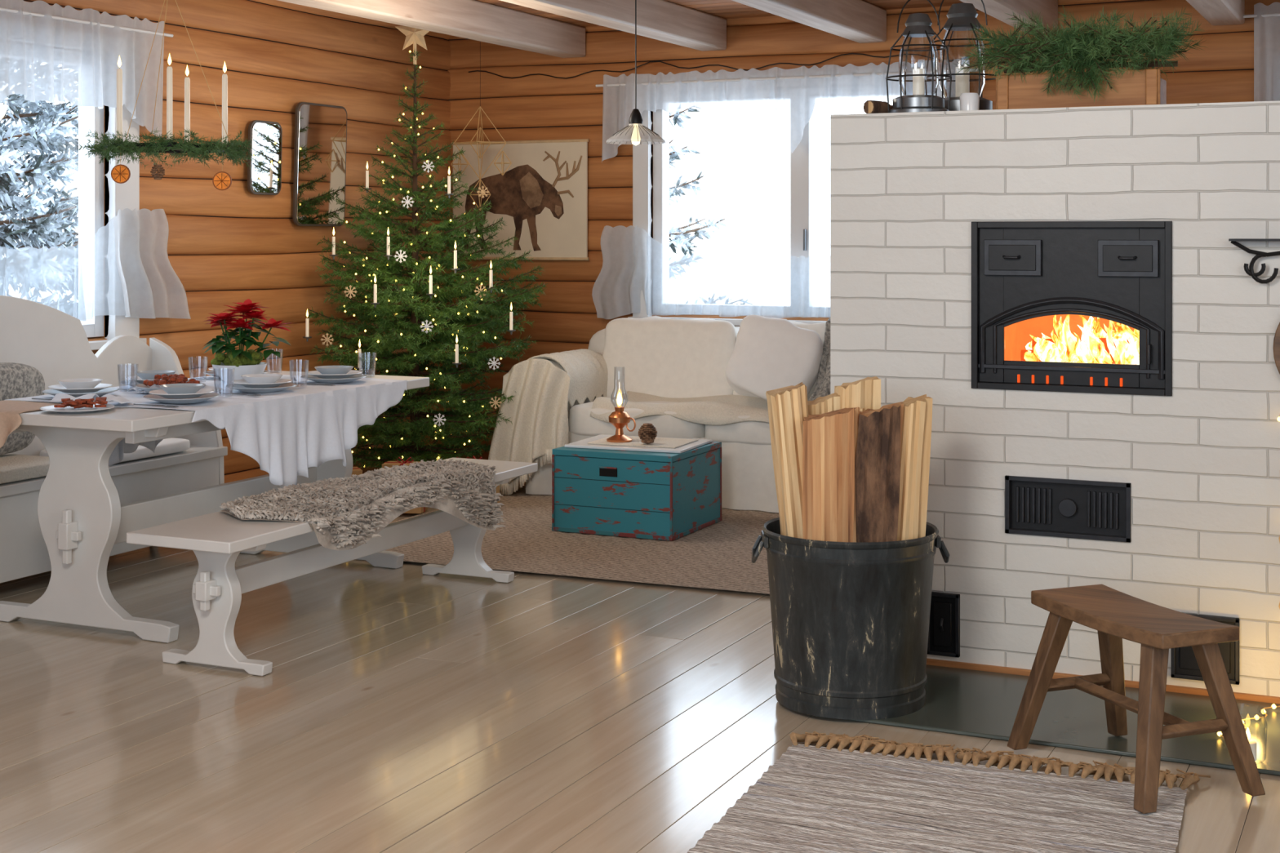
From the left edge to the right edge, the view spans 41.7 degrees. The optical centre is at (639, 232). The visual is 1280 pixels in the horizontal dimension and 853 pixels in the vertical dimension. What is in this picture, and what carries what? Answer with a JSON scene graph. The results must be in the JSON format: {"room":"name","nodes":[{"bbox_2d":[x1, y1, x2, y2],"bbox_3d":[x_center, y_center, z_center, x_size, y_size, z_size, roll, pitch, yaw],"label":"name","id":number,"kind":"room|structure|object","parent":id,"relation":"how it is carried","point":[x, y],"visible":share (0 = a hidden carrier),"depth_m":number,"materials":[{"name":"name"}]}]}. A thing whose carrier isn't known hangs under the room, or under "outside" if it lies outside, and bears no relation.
{"room":"traditional dwelling","nodes":[
{"label":"traditional dwelling","id":0,"kind":"room"},
{"bbox_2d":[23,0,450,483],"bbox_3d":[-3.459,0.011,5.653,0.156,2.795,10.500,0,0,25],"label":"wall","id":1,"kind":"structure","parent":0,"point":[233,245],"depth_m":8.75,"materials":[{"name":"brown wood"}]},
{"bbox_2d":[0,0,191,321],"bbox_3d":[-2.659,-0.290,7.006,0.109,1.406,2.340,0,0,25],"label":"window curtain","id":2,"kind":"object","parent":1,"relation":"hanging from","point":[49,53],"visible":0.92,"depth_m":7.48,"materials":[{"name":"white fabric"}]},
{"bbox_2d":[78,103,146,350],"bbox_3d":[-2.750,-0.172,7.077,0.190,1.445,1.740,0,0,25],"label":"window","id":3,"kind":"structure","parent":1,"relation":"in","point":[122,196],"depth_m":7.68,"materials":[{"name":"white paint"}]},
{"bbox_2d":[247,120,282,195],"bbox_3d":[-1.930,-0.385,8.659,0.029,0.380,0.260,0,0,25],"label":"framed mirror","id":4,"kind":"object","parent":1,"relation":"attached to","point":[264,175],"visible":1,"depth_m":8.64,"materials":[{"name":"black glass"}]},
{"bbox_2d":[292,102,346,226],"bbox_3d":[-1.726,-0.365,9.093,0.041,0.660,0.450,0,0,25],"label":"framed mirror","id":5,"kind":"object","parent":1,"relation":"attached to","point":[320,129],"visible":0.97,"depth_m":9.06,"materials":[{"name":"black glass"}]},
{"bbox_2d":[212,361,266,385],"bbox_3d":[-1.611,0.569,6.764,0.220,0.085,0.220,0,0,25],"label":"flower pot","id":6,"kind":"object","parent":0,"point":[241,368],"depth_m":6.69,"materials":[{"name":"white ceramic"}]},
{"bbox_2d":[0,481,1279,852],"bbox_3d":[0.160,1.460,3.956,8.150,0.120,10.780,0,0,25],"label":"floor","id":7,"kind":"structure","parent":0,"point":[403,709],"depth_m":4.79,"materials":[{"name":"brown wood"}]},
{"bbox_2d":[0,295,227,583],"bbox_3d":[-2.494,0.825,6.692,0.438,1.150,2.100,0,0,25],"label":"bench","id":8,"kind":"object","parent":7,"relation":"on","point":[52,341],"visible":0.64,"depth_m":7.10,"materials":[{"name":"white paint"}]},
{"bbox_2d":[0,454,49,484],"bbox_3d":[-2.647,0.928,6.321,0.378,0.060,1.101,0,0,25],"label":"seat pad","id":9,"kind":"object","parent":8,"relation":"on","point":[13,468],"visible":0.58,"depth_m":6.53,"materials":[{"name":"beige fabric"}]},
{"bbox_2d":[0,362,44,455],"bbox_3d":[-2.565,0.708,6.706,0.176,0.378,0.418,0,0,25],"label":"throw pillow","id":10,"kind":"object","parent":9,"relation":"on","point":[17,380],"visible":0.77,"depth_m":6.73,"materials":[{"name":"grey fabric"}]},
{"bbox_2d":[40,437,190,462],"bbox_3d":[-2.239,0.928,7.189,0.375,0.060,0.597,0,0,25],"label":"seat pad","id":11,"kind":"object","parent":8,"relation":"on","point":[167,446],"visible":0.27,"depth_m":7.17,"materials":[{"name":"white fabric"}]},
{"bbox_2d":[0,370,429,643],"bbox_3d":[-1.680,1.010,6.570,0.860,0.780,1.830,0,0,25],"label":"dining table","id":12,"kind":"object","parent":7,"relation":"on","point":[82,516],"visible":0.59,"depth_m":5.91,"materials":[{"name":"white paint"}]},
{"bbox_2d":[0,400,61,448],"bbox_3d":[-2.224,0.740,5.949,0.380,0.251,0.316,0,0,25],"label":"table runner","id":13,"kind":"object","parent":12,"relation":"on","point":[11,420],"visible":0.89,"depth_m":5.79,"materials":[{"name":"beige fabric"}]},
{"bbox_2d":[39,396,115,413],"bbox_3d":[-1.950,0.598,5.829,0.249,0.042,0.249,0,0,25],"label":"plate","id":14,"kind":"object","parent":12,"relation":"on","point":[68,406],"visible":1,"depth_m":5.82,"materials":[{"name":"white ceramic"}]},
{"bbox_2d":[5,373,407,488],"bbox_3d":[-1.663,0.782,6.604,1.021,0.340,1.354,0,0,25],"label":"tablecloth","id":15,"kind":"object","parent":12,"relation":"on","point":[288,432],"visible":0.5,"depth_m":6.37,"materials":[{"name":"fabric"}]},
{"bbox_2d":[48,393,99,401],"bbox_3d":[-2.041,0.595,6.082,0.151,0.025,0.112,0,0,5],"label":"napkin","id":16,"kind":"object","parent":15,"relation":"on","point":[57,397],"visible":0.78,"depth_m":6.06,"materials":[{"name":"fabric"}]},
{"bbox_2d":[42,378,118,397],"bbox_3d":[-2.091,0.582,6.282,0.270,0.060,0.270,0,0,25],"label":"plate stack","id":17,"kind":"object","parent":15,"relation":"on","point":[76,388],"visible":0.88,"depth_m":6.24,"materials":[{"name":"white ceramic"}]},
{"bbox_2d":[94,394,133,404],"bbox_3d":[-1.878,0.595,6.005,0.112,0.025,0.151,0,0,-28],"label":"napkin","id":18,"kind":"object","parent":15,"relation":"on","point":[110,397],"visible":0.7,"depth_m":5.97,"materials":[{"name":"fabric"}]},
{"bbox_2d":[117,363,137,391],"bbox_3d":[-1.970,0.557,6.468,0.078,0.102,0.078,0,0,25],"label":"drinking glass","id":19,"kind":"object","parent":15,"relation":"on","point":[126,389],"visible":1,"depth_m":6.48,"materials":[{"name":"clear glass"}]},
{"bbox_2d":[128,384,159,392],"bbox_3d":[-1.872,0.595,6.466,0.112,0.025,0.151,0,0,37],"label":"napkin","id":20,"kind":"object","parent":15,"relation":"on","point":[135,388],"visible":0.34,"depth_m":6.43,"materials":[{"name":"fabric"}]},
{"bbox_2d":[120,369,189,386],"bbox_3d":[-1.921,0.582,6.666,0.270,0.060,0.270,0,0,25],"label":"plate stack","id":21,"kind":"object","parent":15,"relation":"on","point":[142,375],"visible":0.38,"depth_m":6.63,"materials":[{"name":"white ceramic"}]},
{"bbox_2d":[134,373,205,394],"bbox_3d":[-1.785,0.576,6.393,0.260,0.072,0.260,0,0,25],"label":"serving dish","id":22,"kind":"object","parent":15,"relation":"on","point":[166,379],"visible":0.66,"depth_m":6.36,"materials":[{"name":"red food"}]},
{"bbox_2d":[142,382,220,404],"bbox_3d":[-1.656,0.582,6.078,0.270,0.060,0.270,0,0,25],"label":"plate stack","id":23,"kind":"object","parent":15,"relation":"on","point":[170,393],"visible":1,"depth_m":6.03,"materials":[{"name":"white ceramic"}]},
{"bbox_2d":[31,377,335,407],"bbox_3d":[-1.730,0.609,6.444,0.695,0.004,0.940,0,0,25],"label":"cutlery","id":24,"kind":"object","parent":15,"relation":"on","point":[168,406],"visible":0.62,"depth_m":6.33,"materials":[{"name":"grey metal"}]},
{"bbox_2d":[188,355,208,382],"bbox_3d":[-1.801,0.557,6.853,0.078,0.102,0.078,0,0,25],"label":"drinking glass","id":25,"kind":"object","parent":15,"relation":"on","point":[201,381],"visible":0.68,"depth_m":6.86,"materials":[{"name":"clear glass"}]},
{"bbox_2d":[201,385,223,391],"bbox_3d":[-1.683,0.595,6.422,0.112,0.025,0.151,0,0,29],"label":"napkin","id":26,"kind":"object","parent":15,"relation":"on","point":[217,388],"visible":0.24,"depth_m":6.43,"materials":[{"name":"fabric"}]},
{"bbox_2d":[203,367,268,377],"bbox_3d":[-1.709,0.582,7.119,0.270,0.060,0.270,0,0,25],"label":"plate stack","id":27,"kind":"object","parent":15,"relation":"on","point":[209,372],"visible":0.11,"depth_m":7.09,"materials":[{"name":"white ceramic"}]},
{"bbox_2d":[201,298,293,385],"bbox_3d":[-1.607,0.441,6.750,0.419,0.341,0.290,0,0,25],"label":"poinsettia","id":28,"kind":"object","parent":15,"relation":"on","point":[249,362],"visible":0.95,"depth_m":6.71,"materials":[{"name":"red plant"}]},
{"bbox_2d":[226,373,297,392],"bbox_3d":[-1.461,0.582,6.495,0.270,0.060,0.270,0,0,25],"label":"plate stack","id":29,"kind":"object","parent":15,"relation":"on","point":[251,383],"visible":1,"depth_m":6.44,"materials":[{"name":"white ceramic"}]},
{"bbox_2d":[266,348,283,373],"bbox_3d":[-1.589,0.557,7.306,0.078,0.102,0.078,0,0,25],"label":"drinking glass","id":30,"kind":"object","parent":15,"relation":"on","point":[267,348],"visible":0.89,"depth_m":7.31,"materials":[{"name":"clear glass"}]},
{"bbox_2d":[280,375,297,382],"bbox_3d":[-1.478,0.595,6.834,0.151,0.025,0.112,0,0,-4],"label":"napkin","id":31,"kind":"object","parent":15,"relation":"on","point":[292,378],"visible":0.24,"depth_m":6.82,"materials":[{"name":"fabric"}]},
{"bbox_2d":[288,359,309,386],"bbox_3d":[-1.353,0.557,6.676,0.078,0.102,0.078,0,0,25],"label":"drinking glass","id":32,"kind":"object","parent":15,"relation":"on","point":[299,384],"visible":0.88,"depth_m":6.68,"materials":[{"name":"clear glass"}]},
{"bbox_2d":[300,365,367,382],"bbox_3d":[-1.256,0.582,6.907,0.270,0.060,0.270,0,0,25],"label":"plate stack","id":33,"kind":"object","parent":15,"relation":"on","point":[323,374],"visible":0.99,"depth_m":6.85,"materials":[{"name":"white ceramic"}]},
{"bbox_2d":[358,351,376,377],"bbox_3d":[-1.149,0.557,7.088,0.078,0.102,0.078,0,0,25],"label":"drinking glass","id":34,"kind":"object","parent":15,"relation":"on","point":[367,376],"visible":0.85,"depth_m":7.09,"materials":[{"name":"clear glass"}]},
{"bbox_2d":[126,457,537,675],"bbox_3d":[-1.024,1.175,6.130,0.410,0.450,1.970,0,0,25],"label":"bench","id":35,"kind":"object","parent":7,"relation":"on","point":[216,540],"visible":0.73,"depth_m":5.46,"materials":[{"name":"white paint"}]},
{"bbox_2d":[219,458,506,550],"bbox_3d":[-1.013,1.021,6.117,0.564,0.259,1.351,0,0,27],"label":"sheepskin","id":36,"kind":"object","parent":35,"relation":"on","point":[464,491],"visible":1,"depth_m":5.97,"materials":[{"name":"grey fur"}]},
{"bbox_2d":[351,466,362,476],"bbox_3d":[-1.491,1.269,8.409,0.184,0.233,0.144,0,0,-21],"label":"wrapped present","id":37,"kind":"object","parent":7,"relation":"on","point":[356,470],"visible":0.07,"depth_m":8.37,"materials":[{"name":"paper"}]},
{"bbox_2d":[382,457,427,513],"bbox_3d":[-1.167,1.249,8.345,0.204,0.273,0.124,0,0,7],"label":"wrapped present","id":38,"kind":"object","parent":7,"relation":"on","point":[389,464],"visible":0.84,"depth_m":8.30,"materials":[{"name":"paper"}]},
{"bbox_2d":[302,26,548,470],"bbox_3d":[-1.089,0.102,9.025,1.141,2.595,1.572,0,0,25],"label":"tree","id":39,"kind":"object","parent":7,"relation":"on","point":[455,322],"visible":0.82,"depth_m":8.94,"materials":[{"name":"plant"}]},
{"bbox_2d":[384,484,779,594],"bbox_3d":[0.119,1.392,7.792,2.732,0.014,2.230,0,0,25],"label":"woven rug","id":40,"kind":"object","parent":7,"relation":"on","point":[718,555],"visible":0.38,"depth_m":7.32,"materials":[{"name":"fabric"}]},
{"bbox_2d":[471,455,499,502],"bbox_3d":[-0.823,1.259,8.515,0.204,0.253,0.124,0,0,42],"label":"wrapped present","id":41,"kind":"object","parent":40,"relation":"on","point":[497,488],"visible":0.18,"depth_m":8.49,"materials":[{"name":"paper"}]},
{"bbox_2d":[551,441,722,541],"bbox_3d":[-0.009,1.194,7.943,0.612,0.379,0.597,0,0,25],"label":"wooden chest","id":42,"kind":"object","parent":40,"relation":"on","point":[643,495],"visible":0.93,"depth_m":7.70,"materials":[{"name":"teal paint"}]},
{"bbox_2d":[564,434,712,453],"bbox_3d":[-0.003,0.994,7.954,0.580,0.020,0.440,0,0,22],"label":"serving tray","id":43,"kind":"object","parent":42,"relation":"on","point":[666,445],"visible":0.85,"depth_m":7.84,"materials":[{"name":"white wood"}]},
{"bbox_2d":[606,372,635,442],"bbox_3d":[-0.097,0.809,7.942,0.123,0.350,0.124,0,0,-20],"label":"oil lamp","id":44,"kind":"object","parent":43,"relation":"on","point":[619,418],"visible":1,"depth_m":7.92,"materials":[{"name":"orange metal"}]},
{"bbox_2d":[637,422,657,444],"bbox_3d":[0.036,0.936,7.824,0.092,0.097,0.092,0,0,25],"label":"pine cone","id":45,"kind":"object","parent":43,"relation":"on","point":[647,433],"visible":1,"depth_m":7.80,"materials":[{"name":"brown plant"}]},
{"bbox_2d":[525,315,826,512],"bbox_3d":[0.495,0.921,8.900,2.090,0.928,0.924,0,0,25],"label":"slipcovered sofa","id":46,"kind":"object","parent":40,"relation":"on","point":[653,355],"visible":0.24,"depth_m":8.97,"materials":[{"name":"fabric"}]},
{"bbox_2d":[488,348,608,494],"bbox_3d":[-0.474,1.013,9.087,0.513,0.738,0.709,0,0,25],"label":"throw blanket","id":47,"kind":"object","parent":46,"relation":"on","point":[538,411],"visible":0.86,"depth_m":8.84,"materials":[{"name":"beige fabric"}]},
{"bbox_2d":[589,391,768,425],"bbox_3d":[0.452,0.921,8.677,1.352,0.122,0.523,0,0,25],"label":"seat cushion","id":48,"kind":"object","parent":46,"relation":"on","point":[719,410],"visible":0.62,"depth_m":8.59,"materials":[{"name":"beige fabric"}]},
{"bbox_2d":[724,314,822,400],"bbox_3d":[0.684,0.649,8.625,0.495,0.452,0.260,0,0,25],"label":"throw pillow","id":49,"kind":"object","parent":46,"relation":"on","point":[769,353],"visible":0.8,"depth_m":8.55,"materials":[{"name":"white fabric"}]},
{"bbox_2d":[808,317,830,400],"bbox_3d":[1.137,0.639,8.713,0.388,0.449,0.788,0,0,25],"label":"throw pillow","id":50,"kind":"object","parent":46,"relation":"on","point":[822,388],"visible":0.06,"depth_m":8.53,"materials":[{"name":"grey fabric"}]},
{"bbox_2d":[687,731,1210,852],"bbox_3d":[0.502,1.381,3.328,1.087,0.035,2.550,0,0,21],"label":"rag rug","id":51,"kind":"object","parent":7,"relation":"on","point":[817,798],"visible":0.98,"depth_m":4.08,"materials":[{"name":"fabric"}]},
{"bbox_2d":[1007,584,1265,813],"bbox_3d":[1.262,1.174,4.329,0.368,0.418,0.568,0,0,-22],"label":"wooden stool","id":52,"kind":"object","parent":51,"relation":"on","point":[1116,615],"visible":1,"depth_m":4.17,"materials":[{"name":"brown wood"}]},
{"bbox_2d":[830,100,1279,697],"bbox_3d":[1.821,0.495,5.580,2.140,1.770,1.050,0,0,25],"label":"fireplace","id":53,"kind":"object","parent":7,"relation":"on","point":[1200,462],"visible":0.7,"depth_m":5.21,"materials":[{"name":"white paint"}]},
{"bbox_2d":[862,100,893,113],"bbox_3d":[0.822,-0.416,5.698,0.095,0.046,0.302,0,0,25],"label":"birch kindling","id":54,"kind":"object","parent":53,"relation":"on","point":[869,106],"visible":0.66,"depth_m":5.58,"materials":[{"name":"brown wood"}]},
{"bbox_2d":[885,0,951,112],"bbox_3d":[0.920,-0.587,5.555,0.218,0.392,0.218,0,0,25],"label":"lantern","id":55,"kind":"object","parent":53,"relation":"on","point":[917,24],"visible":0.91,"depth_m":5.52,"materials":[{"name":"grey metal"}]},
{"bbox_2d":[927,591,959,657],"bbox_3d":[0.967,1.255,5.381,0.108,0.200,0.033,0,0,25],"label":"hatch","id":56,"kind":"object","parent":53,"relation":"attached to","point":[944,636],"visible":0.8,"depth_m":5.38,"materials":[{"name":"metal"}]},
{"bbox_2d":[924,0,999,111],"bbox_3d":[1.111,-0.626,5.797,0.260,0.470,0.260,0,0,25],"label":"lantern","id":57,"kind":"object","parent":53,"relation":"on","point":[961,16],"visible":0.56,"depth_m":5.76,"materials":[{"name":"grey metal"}]},
{"bbox_2d":[959,92,979,110],"bbox_3d":[1.066,-0.421,5.442,0.064,0.060,0.063,0,0,25],"label":"candle","id":58,"kind":"object","parent":53,"relation":"on","point":[971,100],"visible":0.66,"depth_m":5.42,"materials":[{"name":"white wax"}]},
{"bbox_2d":[1004,475,1130,542],"bbox_3d":[1.337,0.858,5.249,0.385,0.181,0.060,0,0,25],"label":"hatch","id":59,"kind":"object","parent":53,"relation":"attached to","point":[1096,510],"visible":1,"depth_m":5.24,"materials":[{"name":"metal"}]},
{"bbox_2d":[971,221,1172,395],"bbox_3d":[1.415,0.230,5.398,0.614,0.530,0.444,0,0,25],"label":"fireplace insert","id":60,"kind":"object","parent":53,"relation":"in","point":[1057,306],"visible":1,"depth_m":5.26,"materials":[{"name":"metal"}]},
{"bbox_2d":[951,4,1205,102],"bbox_3d":[1.411,-0.568,5.404,0.806,0.336,0.395,0,0,25],"label":"garland","id":61,"kind":"object","parent":53,"relation":"on","point":[1110,43],"visible":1,"depth_m":5.35},
{"bbox_2d":[995,68,1166,109],"bbox_3d":[1.453,-0.454,5.512,0.520,0.125,0.265,0,0,25],"label":"wooden crate","id":62,"kind":"object","parent":53,"relation":"on","point":[1148,87],"visible":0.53,"depth_m":5.41,"materials":[{"name":"brown wood"}]},
{"bbox_2d":[926,657,1279,704],"bbox_3d":[1.602,1.386,5.100,2.130,0.028,0.025,0,0,25],"label":"trim","id":63,"kind":"structure","parent":53,"relation":"attached to","point":[1200,691],"depth_m":5.22,"materials":[{"name":"brown wood"}]},
{"bbox_2d":[1170,613,1239,684],"bbox_3d":[1.693,1.248,5.041,0.195,0.195,0.033,0,0,25],"label":"hatch","id":64,"kind":"object","parent":53,"relation":"attached to","point":[1184,664],"visible":0.48,"depth_m":5.04,"materials":[{"name":"metal"}]},
{"bbox_2d":[1217,415,1279,739],"bbox_3d":[1.732,0.892,4.759,0.042,0.984,0.478,0,0,41],"label":"string lights","id":65,"kind":"object","parent":53,"relation":"attached to","point":[1273,706],"visible":0.65,"depth_m":4.80,"materials":[{"name":"glass"}]},
{"bbox_2d":[1228,238,1279,283],"bbox_3d":[1.841,0.084,4.957,0.195,0.132,0.060,0,0,25],"label":"wall hook","id":66,"kind":"object","parent":53,"relation":"attached to","point":[1250,272],"visible":1,"depth_m":4.96,"materials":[{"name":"black metal"}]},
{"bbox_2d":[1272,322,1279,373],"bbox_3d":[2.022,0.275,4.890,0.340,0.470,0.020,0,0,25],"label":"round cutting board","id":67,"kind":"object","parent":53,"relation":"attached to","point":[1276,348],"visible":1,"depth_m":4.95,"materials":[{"name":"brown wood"}]},
{"bbox_2d":[842,664,1279,775],"bbox_3d":[1.514,1.394,4.760,1.900,0.012,0.664,0,0,25],"label":"slate hearth","id":68,"kind":"object","parent":7,"relation":"on","point":[958,701],"visible":0.44,"depth_m":4.80,"materials":[{"name":"grey stone"}]},
{"bbox_2d":[751,517,949,719],"bbox_3d":[0.625,1.131,5.008,0.522,0.512,0.522,0,0,42],"label":"bucket","id":69,"kind":"object","parent":68,"relation":"on","point":[851,620],"visible":0.84,"depth_m":4.80,"materials":[{"name":"black paint"}]},
{"bbox_2d":[765,376,932,542],"bbox_3d":[0.609,0.899,4.992,0.474,0.922,0.309,0,0,-14],"label":"firewood logs","id":70,"kind":"object","parent":69,"relation":"in","point":[848,467],"visible":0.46,"depth_m":4.88,"materials":[{"name":"brown wood"}]},
{"bbox_2d":[1245,707,1266,764],"bbox_3d":[1.598,1.318,4.420,0.096,0.140,0.096,0,0,25],"label":"candle jar","id":71,"kind":"object","parent":68,"relation":"on","point":[1253,744],"visible":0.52,"depth_m":4.40,"materials":[{"name":"clear glass"}]},
{"bbox_2d":[475,0,963,26],"bbox_3d":[0.160,-1.260,3.956,8.150,0.080,10.780,0,0,25],"label":"ceiling","id":72,"kind":"structure","parent":0,"point":[726,9],"depth_m":9.09,"materials":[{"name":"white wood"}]},
{"bbox_2d":[78,0,257,190],"bbox_3d":[-1.764,-0.690,6.364,0.641,1.061,0.635,0,0,19],"label":"candle holder","id":73,"kind":"object","parent":72,"relation":"hanging from","point":[222,180],"visible":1,"depth_m":6.24,"materials":[{"name":"plant"}]},
{"bbox_2d":[78,126,257,169],"bbox_3d":[-1.769,-0.316,6.369,0.641,0.152,0.645,0,0,25],"label":"greenery","id":74,"kind":"object","parent":73,"relation":"on","point":[232,148],"depth_m":6.19,"materials":[{"name":"green plant"}]},
{"bbox_2d":[278,0,585,57],"bbox_3d":[-2.615,-1.130,5.247,0.160,0.179,10.480,0,0,25],"label":"ceiling beam","id":75,"kind":"structure","parent":72,"relation":"attached to","point":[473,20],"depth_m":8.83,"materials":[{"name":"white wood"}]},
{"bbox_2d":[450,106,511,210],"bbox_3d":[-0.928,-0.664,9.737,0.228,1.071,0.360,0,0,-40],"label":"mobile","id":76,"kind":"object","parent":72,"relation":"hanging from","point":[477,142],"visible":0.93,"depth_m":9.73,"materials":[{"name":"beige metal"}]},
{"bbox_2d":[500,0,726,50],"bbox_3d":[-1.800,-1.130,4.864,0.160,0.179,10.480,0,0,25],"label":"ceiling beam","id":77,"kind":"structure","parent":72,"relation":"attached to","point":[664,20],"depth_m":8.68,"materials":[{"name":"white wood"}]},
{"bbox_2d":[605,0,665,145],"bbox_3d":[-0.019,-0.804,7.497,0.268,0.832,0.268,0,0,25],"label":"pendant lamp","id":78,"kind":"object","parent":72,"relation":"hanging from","point":[635,133],"visible":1,"depth_m":7.46,"materials":[{"name":"glass"}]},
{"bbox_2d":[732,0,886,43],"bbox_3d":[-0.949,-1.130,4.465,0.160,0.179,10.480,0,0,25],"label":"ceiling beam","id":79,"kind":"structure","parent":72,"relation":"attached to","point":[861,21],"depth_m":8.48,"materials":[{"name":"white wood"}]},
{"bbox_2d":[960,0,1057,34],"bbox_3d":[-0.111,-1.130,4.073,0.160,0.179,10.480,0,0,25],"label":"ceiling beam","id":80,"kind":"structure","parent":72,"relation":"attached to","point":[997,9],"depth_m":8.13,"materials":[{"name":"white wood"}]},
{"bbox_2d":[1186,0,1244,25],"bbox_3d":[0.722,-1.130,3.682,0.160,0.179,10.480,0,0,25],"label":"ceiling beam","id":81,"kind":"structure","parent":72,"relation":"attached to","point":[1217,12],"depth_m":7.98,"materials":[{"name":"white wood"}]},
{"bbox_2d":[448,0,1279,459],"bbox_3d":[2.407,0.013,8.748,8.150,2.791,0.196,0,0,25],"label":"wall","id":82,"kind":"structure","parent":0,"point":[531,107],"depth_m":9.97,"materials":[{"name":"brown wood"}]},
{"bbox_2d":[627,106,830,325],"bbox_3d":[0.869,-0.172,9.450,1.990,1.445,0.190,0,0,25],"label":"window","id":83,"kind":"structure","parent":82,"relation":"in","point":[802,158],"depth_m":9.77,"materials":[{"name":"white paint"}]},
{"bbox_2d":[468,53,1017,79],"bbox_3d":[0.584,-0.952,9.489,3.600,0.081,0.006,0,0,25],"label":"cable","id":84,"kind":"object","parent":82,"relation":"attached to","point":[847,53],"visible":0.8,"depth_m":9.59,"materials":[{"name":"black metal"}]},
{"bbox_2d":[591,58,978,319],"bbox_3d":[0.772,-0.209,9.372,2.310,1.429,0.110,0,0,25],"label":"window curtain","id":85,"kind":"object","parent":82,"relation":"hanging from","point":[634,262],"visible":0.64,"depth_m":9.49,"materials":[{"name":"white fabric"}]},
{"bbox_2d":[1243,1,1279,101],"bbox_3d":[3.886,-0.312,7.911,1.980,1.643,0.111,0,0,25],"label":"window curtain","id":86,"kind":"object","parent":82,"relation":"hanging from","point":[1266,18],"visible":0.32,"depth_m":8.27,"materials":[{"name":"white fabric"}]},
{"label":"outside","id":87,"kind":"structure","parent":0,"visible":0},
{"bbox_3d":[-7.212,2.102,19.949,90.000,0.704,90.000,0,0,25],"label":"snowy ground","id":88,"kind":"structure","parent":87,"visible":0},
{"bbox_2d":[0,93,78,248],"bbox_3d":[-5.439,-1.068,13.079,4.022,6.608,4.027,0,0,32],"label":"spruce tree","id":89,"kind":"object","parent":88,"relation":"on","point":[12,230],"visible":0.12,"depth_m":13.12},
{"bbox_2d":[0,93,78,248],"bbox_3d":[-6.324,-1.809,16.776,4.986,8.124,4.486,0,0,-11],"label":"spruce tree","id":90,"kind":"object","parent":88,"relation":"on","point":[37,108],"visible":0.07,"depth_m":16.57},
{"bbox_2d":[669,108,728,256],"bbox_3d":[0.010,-0.309,16.752,2.668,5.017,2.681,0,0,25],"label":"spruce tree","id":91,"kind":"object","parent":88,"relation":"on","point":[677,242],"visible":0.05,"depth_m":16.46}
]}

